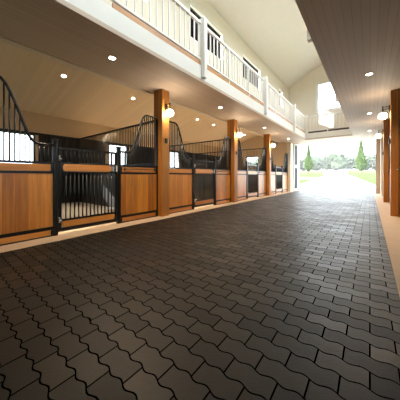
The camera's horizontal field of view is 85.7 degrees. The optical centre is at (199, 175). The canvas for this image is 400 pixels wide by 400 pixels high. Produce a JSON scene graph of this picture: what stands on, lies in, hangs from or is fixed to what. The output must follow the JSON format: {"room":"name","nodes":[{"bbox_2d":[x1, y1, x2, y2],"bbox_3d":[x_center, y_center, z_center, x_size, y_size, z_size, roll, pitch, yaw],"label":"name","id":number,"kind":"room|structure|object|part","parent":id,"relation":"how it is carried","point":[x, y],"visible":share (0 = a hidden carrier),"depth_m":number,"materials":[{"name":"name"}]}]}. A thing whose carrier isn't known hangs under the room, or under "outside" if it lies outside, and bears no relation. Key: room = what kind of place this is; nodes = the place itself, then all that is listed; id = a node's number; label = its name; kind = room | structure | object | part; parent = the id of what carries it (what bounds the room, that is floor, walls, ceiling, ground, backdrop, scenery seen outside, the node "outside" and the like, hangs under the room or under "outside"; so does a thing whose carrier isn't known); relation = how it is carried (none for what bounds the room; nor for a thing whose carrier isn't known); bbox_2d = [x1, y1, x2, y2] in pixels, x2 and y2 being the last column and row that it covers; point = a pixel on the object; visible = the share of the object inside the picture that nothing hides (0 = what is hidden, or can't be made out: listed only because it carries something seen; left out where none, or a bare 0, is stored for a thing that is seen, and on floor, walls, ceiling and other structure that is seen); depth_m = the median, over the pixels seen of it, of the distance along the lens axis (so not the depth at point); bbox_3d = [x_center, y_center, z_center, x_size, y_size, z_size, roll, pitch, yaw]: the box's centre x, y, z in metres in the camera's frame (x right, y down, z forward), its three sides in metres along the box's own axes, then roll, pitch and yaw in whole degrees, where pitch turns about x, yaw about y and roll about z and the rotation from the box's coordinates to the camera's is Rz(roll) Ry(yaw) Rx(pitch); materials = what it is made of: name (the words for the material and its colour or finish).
{"room":"farm building","nodes":[
{"label":"farm building","id":0,"kind":"room"},
{"bbox_2d":[58,202,113,232],"bbox_3d":[-4.875,0.975,3.399,4.135,0.150,7.310,0,0,38],"label":"floor","id":1,"kind":"structure","parent":0,"point":[72,203],"depth_m":5.69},
{"bbox_2d":[79,120,153,206],"bbox_3d":[-2.584,-0.202,6.247,4.100,2.196,0.056,0,0,38],"label":"wall","id":2,"kind":"structure","parent":1,"relation":"on","point":[92,137],"depth_m":6.46,"materials":[{"name":"black metal"}]},
{"bbox_3d":[-2.584,-0.202,6.247,4.100,2.196,0.056,0,0,38],"label":"frame","id":3,"kind":"part","parent":2,"relation":"part of","materials":[{"name":"black metal"}]},
{"bbox_2d":[0,106,221,166],"bbox_3d":[-3.209,-0.470,9.018,0.200,2.940,18.200,0,0,38],"label":"wall","id":4,"kind":"structure","parent":0,"point":[35,122],"depth_m":7.29,"materials":[{"name":"beige paint"}]},
{"bbox_2d":[0,130,34,160],"bbox_3d":[-5.334,-0.760,6.238,0.120,1.020,0.900,0,0,38],"label":"window","id":5,"kind":"structure","parent":4,"relation":"in","point":[32,135],"depth_m":6.52,"materials":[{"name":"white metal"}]},
{"bbox_2d":[0,128,218,202],"bbox_3d":[-3.513,-0.205,8.430,0.050,2.210,16.800,0,0,38],"label":"wall paneling","id":6,"kind":"structure","parent":4,"relation":"attached to","point":[67,142],"depth_m":7.36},
{"bbox_2d":[108,144,127,164],"bbox_3d":[-3.344,-0.760,8.766,0.120,1.020,0.900,0,0,38],"label":"window","id":7,"kind":"structure","parent":4,"relation":"in","point":[108,144],"depth_m":9.05,"materials":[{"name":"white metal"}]},
{"bbox_2d":[0,41,258,147],"bbox_3d":[-2.253,-2.294,8.138,5.390,1.498,18.400,0,0,38],"label":"ceiling","id":8,"kind":"structure","parent":0,"point":[36,83],"depth_m":6.31,"materials":[{"name":"beige paint"}]},
{"bbox_2d":[0,0,288,143],"bbox_3d":[-0.077,-3.655,6.425,0.150,3.490,18.000,0,0,38],"label":"wall","id":9,"kind":"structure","parent":0,"point":[231,38],"depth_m":6.66,"materials":[{"name":"beige paint"}]},
{"bbox_2d":[0,36,283,143],"bbox_3d":[-0.351,-1.933,5.972,0.020,0.075,16.950,0,0,38],"label":"trim","id":10,"kind":"structure","parent":9,"relation":"attached to","point":[0,36],"depth_m":3.89,"materials":[{"name":"beige paint"}]},
{"bbox_2d":[190,2,222,61],"bbox_3d":[0.211,-4.400,6.783,0.100,1.000,1.800,0,0,38],"label":"window","id":11,"kind":"structure","parent":9,"relation":"in","point":[193,9],"depth_m":6.86,"materials":[{"name":"white paint"}]},
{"bbox_2d":[243,54,259,89],"bbox_3d":[2.202,-4.400,9.310,0.100,1.000,1.800,0,0,38],"label":"window","id":12,"kind":"structure","parent":9,"relation":"in","point":[248,61],"depth_m":9.28,"materials":[{"name":"white paint"}]},
{"bbox_2d":[279,88,282,105],"bbox_3d":[4.526,-4.400,12.262,0.100,1.000,0.720,0,0,38],"label":"window","id":13,"kind":"structure","parent":9,"relation":"in","point":[280,90],"depth_m":12.26,"materials":[{"name":"white paint"}]},
{"bbox_2d":[0,191,294,252],"bbox_3d":[0.245,0.973,6.171,0.480,0.154,18.000,0,0,38],"label":"trim","id":14,"kind":"structure","parent":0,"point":[110,226],"depth_m":3.67,"materials":[{"name":"beige concrete"}]},
{"bbox_2d":[0,76,58,245],"bbox_3d":[-2.483,-0.206,2.876,0.086,2.205,1.040,0,0,38],"label":"panel","id":15,"kind":"object","parent":14,"relation":"on","point":[29,192],"visible":1,"depth_m":2.96,"materials":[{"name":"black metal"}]},
{"bbox_3d":[-2.506,-0.195,2.847,0.044,2.181,0.968,0,0,38],"label":"frame","id":16,"kind":"part","parent":15,"relation":"part of","materials":[{"name":"brown wood"}]},
{"bbox_3d":[-2.500,-0.875,2.854,0.036,0.868,0.952,0,0,38],"label":"curved rail","id":17,"kind":"part","parent":15,"relation":"part of","materials":[{"name":"black metal"}]},
{"bbox_3d":[-2.186,0.173,3.253,0.086,1.446,0.079,0,0,38],"label":"post","id":18,"kind":"part","parent":15,"relation":"part of","materials":[{"name":"black metal"}]},
{"bbox_2d":[58,147,116,231],"bbox_3d":[-1.854,0.205,3.652,0.068,1.290,0.972,0,0,38],"label":"door","id":19,"kind":"structure","parent":15,"relation":"attached to","point":[70,167],"depth_m":3.60,"materials":[{"name":"black metal"}]},
{"bbox_2d":[115,114,157,223],"bbox_3d":[-1.237,-0.206,4.415,0.129,2.205,0.991,0,0,40],"label":"panel","id":20,"kind":"object","parent":14,"relation":"on","point":[137,193],"visible":1,"depth_m":4.42,"materials":[{"name":"brown wood"}]},
{"bbox_3d":[-1.539,0.173,4.075,0.086,1.446,0.079,0,0,38],"label":"post","id":21,"kind":"part","parent":20,"relation":"part of","materials":[{"name":"black metal"}]},
{"bbox_3d":[-1.240,-0.875,4.455,0.036,0.868,0.904,0,0,38],"label":"curved rail","id":22,"kind":"part","parent":20,"relation":"part of","materials":[{"name":"black metal"}]},
{"bbox_2d":[154,89,168,216],"bbox_3d":[-0.874,-0.507,4.901,0.284,2.806,0.220,0,0,38],"label":"timber post","id":23,"kind":"object","parent":14,"relation":"on","point":[161,97],"visible":0.88,"depth_m":4.78,"materials":[{"name":"brown wood"}]},
{"bbox_2d":[165,103,173,116],"bbox_3d":[-0.679,-1.455,4.747,0.212,0.300,0.164,0,0,38],"label":"wall lamp","id":24,"kind":"object","parent":23,"relation":"attached to","point":[169,112],"visible":1,"depth_m":4.70,"materials":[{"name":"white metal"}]},
{"bbox_3d":[-0.660,-1.380,4.732,0.164,0.151,0.164,0,0,38],"label":"lamp shade","id":25,"kind":"part","parent":24,"relation":"part of","materials":[{"name":"white glass"}]},
{"bbox_2d":[169,121,194,213],"bbox_3d":[-0.493,-0.206,5.403,0.086,2.205,1.040,0,0,38],"label":"panel","id":26,"kind":"object","parent":14,"relation":"on","point":[181,180],"visible":0.77,"depth_m":5.37,"materials":[{"name":"brown wood"}]},
{"bbox_3d":[-0.510,-0.875,5.381,0.036,0.868,0.952,0,0,38],"label":"curved rail","id":27,"kind":"part","parent":26,"relation":"part of","materials":[{"name":"black metal"}]},
{"bbox_3d":[-0.515,-0.195,5.375,0.044,2.181,0.968,0,0,38],"label":"frame","id":28,"kind":"part","parent":26,"relation":"part of","materials":[{"name":"brown wood"}]},
{"bbox_3d":[-0.196,0.173,5.781,0.086,1.446,0.079,0,0,38],"label":"post","id":29,"kind":"part","parent":26,"relation":"part of","materials":[{"name":"black metal"}]},
{"bbox_2d":[194,160,214,206],"bbox_3d":[0.136,0.205,6.179,0.068,1.290,0.972,0,0,38],"label":"door","id":30,"kind":"structure","parent":26,"relation":"attached to","point":[202,202],"depth_m":6.14,"materials":[{"name":"black metal"}]},
{"bbox_2d":[213,136,230,204],"bbox_3d":[0.754,-0.206,6.943,0.129,2.205,0.991,0,0,40],"label":"panel","id":31,"kind":"object","parent":14,"relation":"on","point":[222,179],"visible":0.99,"depth_m":6.97,"materials":[{"name":"brown wood"}]},
{"bbox_3d":[0.451,0.173,6.602,0.086,1.446,0.079,0,0,38],"label":"post","id":32,"kind":"part","parent":31,"relation":"part of","materials":[{"name":"black metal"}]},
{"bbox_3d":[0.751,-0.875,6.983,0.036,0.868,0.904,0,0,38],"label":"curved rail","id":33,"kind":"part","parent":31,"relation":"part of","materials":[{"name":"black metal"}]},
{"bbox_2d":[227,119,237,201],"bbox_3d":[1.117,-0.507,7.428,0.284,2.806,0.220,0,0,38],"label":"timber post","id":34,"kind":"object","parent":14,"relation":"on","point":[232,125],"visible":0.72,"depth_m":7.31,"materials":[{"name":"brown wood"}]},
{"bbox_2d":[238,140,247,200],"bbox_3d":[1.497,-0.206,7.931,0.086,2.205,1.040,0,0,38],"label":"panel","id":35,"kind":"object","parent":14,"relation":"on","point":[243,173],"visible":0.62,"depth_m":8.01,"materials":[{"name":"brown wood"}]},
{"bbox_3d":[1.475,-0.195,7.902,0.044,2.181,0.968,0,0,38],"label":"frame","id":36,"kind":"part","parent":35,"relation":"part of","materials":[{"name":"brown wood"}]},
{"bbox_3d":[1.794,0.173,8.308,0.086,1.446,0.079,0,0,38],"label":"post","id":37,"kind":"part","parent":35,"relation":"part of","materials":[{"name":"black metal"}]},
{"bbox_2d":[248,165,257,197],"bbox_3d":[2.126,0.205,8.707,0.068,1.290,0.972,0,0,38],"label":"door","id":38,"kind":"structure","parent":35,"relation":"attached to","point":[250,172],"depth_m":8.71,"materials":[{"name":"black metal"}]},
{"bbox_2d":[257,147,266,196],"bbox_3d":[2.744,-0.206,9.470,0.129,2.205,0.991,0,0,40],"label":"panel","id":39,"kind":"object","parent":14,"relation":"on","point":[262,168],"visible":0.94,"depth_m":9.55,"materials":[{"name":"brown wood"}]},
{"bbox_3d":[2.441,0.173,9.130,0.086,1.446,0.079,0,0,38],"label":"post","id":40,"kind":"part","parent":39,"relation":"part of","materials":[{"name":"black metal"}]},
{"bbox_2d":[263,134,270,195],"bbox_3d":[3.107,-0.507,9.956,0.284,2.806,0.220,0,0,38],"label":"timber post","id":41,"kind":"object","parent":14,"relation":"on","point":[266,137],"visible":0.7,"depth_m":9.84,"materials":[{"name":"brown wood"}]},
{"bbox_2d":[271,150,275,194],"bbox_3d":[3.487,-0.206,10.458,0.086,2.205,1.040,0,0,38],"label":"panel","id":42,"kind":"object","parent":14,"relation":"on","point":[273,167],"visible":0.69,"depth_m":10.57,"materials":[{"name":"brown wood"}]},
{"bbox_2d":[276,167,281,192],"bbox_3d":[4.116,0.205,11.234,0.068,1.290,0.972,0,0,38],"label":"door","id":43,"kind":"structure","parent":42,"relation":"attached to","point":[278,169],"depth_m":11.19,"materials":[{"name":"black metal"}]},
{"bbox_2d":[281,153,287,192],"bbox_3d":[4.734,-0.206,11.998,0.129,2.205,0.991,0,0,40],"label":"panel","id":44,"kind":"object","parent":14,"relation":"on","point":[284,167],"visible":0.98,"depth_m":12.09,"materials":[{"name":"brown wood"}]},
{"bbox_3d":[4.736,-0.195,12.044,0.044,2.181,0.918,0,0,38],"label":"frame","id":45,"kind":"part","parent":44,"relation":"part of","materials":[{"name":"black metal"}]},
{"bbox_2d":[0,191,399,399],"bbox_3d":[1.832,0.975,4.922,3.559,0.150,18.000,0,0,38],"label":"floor","id":46,"kind":"structure","parent":0,"point":[292,295],"depth_m":1.49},
{"bbox_2d":[0,0,399,143],"bbox_3d":[1.781,-1.940,4.962,4.580,0.060,18.000,0,0,38],"label":"ceiling","id":47,"kind":"structure","parent":0,"point":[60,29],"depth_m":3.39,"materials":[{"name":"beige wood"}]},
{"bbox_2d":[108,55,116,59],"bbox_3d":[-1.419,-1.904,3.484,0.132,0.012,0.132,0,0,38],"label":"recessed light","id":48,"kind":"object","parent":47,"relation":"in","point":[110,57],"visible":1,"depth_m":3.46,"materials":[{"name":"white paint"}]},
{"bbox_2d":[225,136,286,169],"bbox_3d":[3.472,-0.990,13.914,4.240,3.979,0.200,0,0,38],"label":"wall","id":49,"kind":"structure","parent":0,"point":[278,152],"depth_m":13.53,"materials":[{"name":"beige paint"}]},
{"bbox_2d":[206,0,321,87],"bbox_3d":[0.817,-6.058,5.911,2.690,1.583,18.700,0,0,38],"label":"ceiling","id":50,"kind":"structure","parent":0,"point":[275,30],"depth_m":8.92,"materials":[{"name":"white paint"}]},
{"bbox_2d":[287,142,292,191],"bbox_3d":[5.254,-0.505,12.581,0.210,2.810,0.530,0,0,38],"label":"wall pier","id":51,"kind":"object","parent":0,"point":[289,145],"visible":0.86,"depth_m":12.38,"materials":[{"name":"beige paint"}]},
{"bbox_2d":[293,144,298,190],"bbox_3d":[5.778,-0.505,12.886,0.578,2.770,0.097,0,0,-37],"label":"door","id":52,"kind":"structure","parent":51,"relation":"attached to","point":[295,146],"depth_m":12.84,"materials":[{"name":"white paint"}]},
{"bbox_3d":[5.708,-1.230,12.866,0.314,1.160,0.016,0,0,-37],"label":"pane","id":53,"kind":"part","parent":52,"relation":"part of","materials":[{"name":"clear glass"}]},
{"bbox_3d":[5.708,0.140,12.866,0.314,1.220,0.016,0,0,-37],"label":"pane","id":54,"kind":"part","parent":52,"relation":"part of","materials":[{"name":"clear glass"}]},
{"bbox_2d":[288,63,380,193],"bbox_3d":[9.072,-2.850,10.803,9.110,7.700,0.200,0,0,38],"label":"wall","id":55,"kind":"structure","parent":0,"point":[302,93],"depth_m":12.57,"materials":[{"name":"beige paint"}]},
{"bbox_2d":[315,81,340,112],"bbox_3d":[7.392,-4.490,12.088,1.640,1.720,0.180,0,0,38],"label":"window","id":56,"kind":"structure","parent":55,"relation":"in","point":[317,110],"depth_m":12.49,"materials":[{"name":"white paint"}]},
{"bbox_2d":[374,194,399,295],"bbox_3d":[3.418,0.973,3.672,0.480,0.154,18.000,0,0,38],"label":"trim","id":57,"kind":"structure","parent":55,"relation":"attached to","point":[390,224],"depth_m":3.41,"materials":[{"name":"beige concrete"}]},
{"bbox_2d":[383,119,389,201],"bbox_3d":[6.426,-0.507,7.342,0.284,2.806,0.220,0,0,38],"label":"timber post","id":58,"kind":"object","parent":57,"relation":"on","point":[386,123],"visible":0.5,"depth_m":7.30,"materials":[{"name":"brown wood"}]},
{"bbox_2d":[375,130,382,137],"bbox_3d":[6.231,-1.455,7.495,0.212,0.300,0.164,0,0,38],"label":"wall lamp","id":59,"kind":"object","parent":58,"relation":"attached to","point":[378,135],"visible":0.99,"depth_m":7.46,"materials":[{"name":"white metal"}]},
{"bbox_2d":[388,137,389,202],"bbox_3d":[6.048,-0.206,6.868,0.129,2.205,0.991,0,0,37],"label":"panel","id":60,"kind":"object","parent":57,"relation":"on","point":[389,137],"visible":0.18,"depth_m":7.19,"materials":[{"name":"black metal"}]},
{"bbox_3d":[6.092,-0.195,6.881,0.044,2.181,0.918,0,0,38],"label":"frame","id":61,"kind":"part","parent":60,"relation":"part of","materials":[{"name":"black metal"}]},
{"bbox_2d":[390,89,399,216],"bbox_3d":[4.436,-0.507,4.814,0.284,2.806,0.220,0,0,38],"label":"timber post","id":62,"kind":"object","parent":57,"relation":"on","point":[394,94],"visible":0.97,"depth_m":4.78,"materials":[{"name":"brown wood"}]},
{"bbox_2d":[378,105,389,119],"bbox_3d":[4.241,-1.455,4.968,0.212,0.300,0.164,0,0,38],"label":"wall lamp","id":63,"kind":"object","parent":62,"relation":"attached to","point":[383,115],"visible":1,"depth_m":4.94,"materials":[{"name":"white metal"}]},
{"bbox_3d":[4.222,-1.380,4.983,0.164,0.151,0.164,0,0,38],"label":"lamp shade","id":64,"kind":"part","parent":63,"relation":"part of","materials":[{"name":"white glass"}]},
{"bbox_2d":[396,119,399,216],"bbox_3d":[4.058,-0.206,4.341,0.129,2.205,0.991,0,0,37],"label":"panel","id":65,"kind":"object","parent":57,"relation":"on","point":[399,119],"visible":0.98,"depth_m":4.71,"materials":[{"name":"black metal"}]},
{"bbox_3d":[4.102,-0.195,4.353,0.044,2.181,0.918,0,0,38],"label":"frame","id":66,"kind":"part","parent":65,"relation":"part of","materials":[{"name":"black metal"}]},
{"bbox_2d":[381,134,382,195],"bbox_3d":[8.503,-0.505,10.023,0.160,2.810,0.530,0,0,38],"label":"wall pier","id":67,"kind":"object","parent":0,"point":[381,134],"visible":0.36,"depth_m":9.85,"materials":[{"name":"beige paint"}]},
{"bbox_3d":[1.781,-2.085,4.962,4.580,0.230,18.000,0,0,38],"label":"floor","id":68,"kind":"structure","parent":0,"visible":0},
{"bbox_2d":[65,0,304,137],"bbox_3d":[0.491,-2.105,5.004,0.040,0.270,16.470,0,0,38],"label":"trim","id":69,"kind":"structure","parent":68,"relation":"attached to","point":[98,9],"depth_m":3.49,"materials":[{"name":"white paint"}]},
{"bbox_2d":[111,0,304,132],"bbox_3d":[2.199,-2.595,7.121,0.145,1.210,10.910,0,0,38],"label":"gallery railing","id":70,"kind":"object","parent":68,"relation":"on","point":[288,110],"visible":0.97,"depth_m":4.61,"materials":[{"name":"white paint"}]},
{"bbox_3d":[0.062,-2.595,4.406,0.145,1.210,0.090,0,0,38],"label":"newel post","id":71,"kind":"part","parent":70,"relation":"part of","materials":[{"name":"white paint"}]},
{"bbox_3d":[0.709,-2.666,5.297,0.040,0.848,0.040,0,0,38],"label":"post","id":72,"kind":"part","parent":70,"relation":"part of","materials":[{"name":"white paint"}]},
{"bbox_3d":[2.166,-3.112,7.147,0.060,0.055,10.910,0,0,38],"label":"handrail","id":73,"kind":"part","parent":70,"relation":"part of","materials":[{"name":"white paint"}]},
{"bbox_3d":[1.389,-2.666,6.161,0.040,0.848,0.040,0,0,38],"label":"post","id":74,"kind":"part","parent":70,"relation":"part of","materials":[{"name":"white paint"}]},
{"bbox_3d":[2.115,-2.595,7.015,0.145,1.210,0.090,0,0,38],"label":"newel post","id":75,"kind":"part","parent":70,"relation":"part of","materials":[{"name":"white paint"}]},
{"bbox_3d":[4.200,-2.595,9.662,0.145,1.210,0.090,0,0,38],"label":"newel post","id":76,"kind":"part","parent":70,"relation":"part of","materials":[{"name":"white paint"}]},
{"bbox_2d":[305,115,306,137],"bbox_3d":[5.618,-2.605,11.410,0.090,1.230,0.050,0,0,38],"label":"corner newel","id":77,"kind":"object","parent":68,"relation":"on","point":[305,115],"visible":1,"depth_m":11.39,"materials":[{"name":"white paint"}]},
{"bbox_2d":[307,30,347,124],"bbox_3d":[3.790,-2.595,5.868,0.145,1.210,10.910,0,0,38],"label":"gallery railing","id":78,"kind":"object","parent":68,"relation":"on","point":[309,39],"visible":0.02,"depth_m":3.17,"materials":[{"name":"white paint"}]},
{"bbox_3d":[1.653,-2.595,3.154,0.145,1.210,0.090,0,0,38],"label":"newel post","id":79,"kind":"part","parent":78,"relation":"part of","materials":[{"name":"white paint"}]},
{"bbox_2d":[307,111,348,132],"bbox_3d":[6.425,-2.691,10.851,1.870,0.898,0.060,0,0,38],"label":"gallery railing","id":80,"kind":"object","parent":68,"relation":"on","point":[339,112],"visible":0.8,"depth_m":10.84,"materials":[{"name":"white paint"}]},
{"bbox_3d":[6.425,-3.112,10.851,1.870,0.055,0.060,0,0,38],"label":"handrail","id":81,"kind":"part","parent":80,"relation":"part of","materials":[{"name":"white paint"}]},
{"bbox_3d":[6.425,-2.375,10.851,1.870,0.040,0.040,0,0,38],"label":"rail","id":82,"kind":"part","parent":80,"relation":"part of","materials":[{"name":"white paint"}]},
{"bbox_2d":[305,129,351,138],"bbox_3d":[6.419,-2.105,10.843,2.130,0.270,0.040,0,0,38],"label":"trim","id":83,"kind":"structure","parent":68,"relation":"attached to","point":[344,131],"depth_m":10.78,"materials":[{"name":"white paint"}]},
{"bbox_3d":[0.693,0.975,10.470,4.135,0.150,10.690,0,0,38],"label":"floor","id":84,"kind":"structure","parent":0,"visible":0},
{"bbox_2d":[153,139,225,198],"bbox_3d":[-0.594,-0.202,8.775,4.100,2.196,0.056,0,0,38],"label":"wall","id":85,"kind":"structure","parent":84,"relation":"on","point":[212,141],"depth_m":8.21,"materials":[{"name":"black metal"}]},
{"bbox_3d":[-0.594,-0.202,8.775,4.100,2.196,0.056,0,0,38],"label":"frame","id":86,"kind":"part","parent":85,"relation":"part of","materials":[{"name":"black metal"}]},
{"bbox_2d":[196,148,261,191],"bbox_3d":[1.396,-0.202,11.303,4.100,2.196,0.056,0,0,38],"label":"wall","id":87,"kind":"structure","parent":84,"relation":"on","point":[257,148],"depth_m":10.56,"materials":[{"name":"black metal"}]},
{"bbox_3d":[1.396,-0.202,11.303,4.100,2.196,0.056,0,0,38],"label":"frame","id":88,"kind":"part","parent":87,"relation":"part of","materials":[{"name":"black metal"}]},
{"label":"outside","id":89,"kind":"structure","parent":0,"visible":0},
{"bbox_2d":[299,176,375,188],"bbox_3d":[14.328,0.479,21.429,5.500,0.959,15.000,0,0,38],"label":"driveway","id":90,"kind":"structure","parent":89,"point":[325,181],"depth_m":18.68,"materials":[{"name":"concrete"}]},
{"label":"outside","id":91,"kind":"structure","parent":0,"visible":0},
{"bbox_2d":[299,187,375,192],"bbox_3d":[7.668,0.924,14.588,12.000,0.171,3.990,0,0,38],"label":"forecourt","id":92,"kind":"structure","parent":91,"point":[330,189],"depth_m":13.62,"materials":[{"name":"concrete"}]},
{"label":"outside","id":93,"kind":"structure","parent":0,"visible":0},
{"bbox_2d":[298,170,375,193],"bbox_3d":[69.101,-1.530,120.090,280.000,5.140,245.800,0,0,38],"label":"lawn","id":94,"kind":"structure","parent":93,"point":[369,176],"depth_m":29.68,"materials":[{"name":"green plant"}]},
{"bbox_2d":[299,158,302,169],"bbox_3d":[42.732,-5.116,96.168,5.921,6.411,6.709,0,0,16],"label":"broadleaf tree","id":95,"kind":"object","parent":94,"relation":"on","point":[300,160],"visible":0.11,"depth_m":94.66,"materials":[{"name":"green plant"}]},
{"bbox_2d":[300,158,313,170],"bbox_3d":[50.423,-5.378,101.740,6.309,6.708,6.417,0,0,32],"label":"broadleaf tree","id":96,"kind":"object","parent":94,"relation":"on","point":[303,159],"visible":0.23,"depth_m":100.56,"materials":[{"name":"green plant"}]},
{"bbox_2d":[304,144,313,173],"bbox_3d":[18.371,-2.875,36.526,1.534,5.259,1.414,0,0,5],"label":"conifer","id":97,"kind":"object","parent":94,"relation":"on","point":[308,165],"visible":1,"depth_m":36.18,"materials":[{"name":"green plant"}]},
{"bbox_2d":[311,156,325,170],"bbox_3d":[48.948,-5.266,91.145,6.309,6.708,6.417,0,0,9],"label":"broadleaf tree","id":98,"kind":"object","parent":94,"relation":"on","point":[318,162],"visible":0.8,"depth_m":89.03,"materials":[{"name":"green plant"}]},
{"bbox_2d":[320,155,330,170],"bbox_3d":[56.506,-5.959,96.671,7.418,7.866,7.109,0,0,25],"label":"broadleaf tree","id":99,"kind":"object","parent":94,"relation":"on","point":[325,157],"visible":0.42,"depth_m":94.45,"materials":[{"name":"green plant"}]},
{"bbox_2d":[327,152,347,170],"bbox_3d":[55.371,-5.846,86.386,7.418,7.866,7.109,0,0,1],"label":"broadleaf tree","id":100,"kind":"object","parent":94,"relation":"on","point":[339,161],"visible":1,"depth_m":84.42,"materials":[{"name":"green plant"}]},
{"bbox_2d":[342,156,354,169],"bbox_3d":[62.990,-5.228,91.785,6.709,6.411,5.921,0,0,17],"label":"broadleaf tree","id":101,"kind":"object","parent":94,"relation":"on","point":[351,162],"visible":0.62,"depth_m":89.67,"materials":[{"name":"green plant"}]},
{"bbox_2d":[355,140,367,173],"bbox_3d":[23.971,-2.924,32.030,1.553,5.357,1.651,0,0,38],"label":"conifer","id":102,"kind":"object","parent":94,"relation":"on","point":[360,158],"visible":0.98,"depth_m":31.82,"materials":[{"name":"green plant"}]},
{"bbox_2d":[354,154,372,168],"bbox_3d":[61.500,-5.116,81.300,6.709,6.411,5.921,0,0,-6],"label":"broadleaf tree","id":103,"kind":"object","parent":94,"relation":"on","point":[368,158],"visible":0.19,"depth_m":79.50,"materials":[{"name":"green plant"}]},
{"bbox_2d":[364,154,375,169],"bbox_3d":[69.348,-5.378,86.765,6.417,6.708,6.309,0,0,10],"label":"broadleaf tree","id":104,"kind":"object","parent":94,"relation":"on","point":[373,157],"visible":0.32,"depth_m":84.68,"materials":[{"name":"green plant"}]}
]}

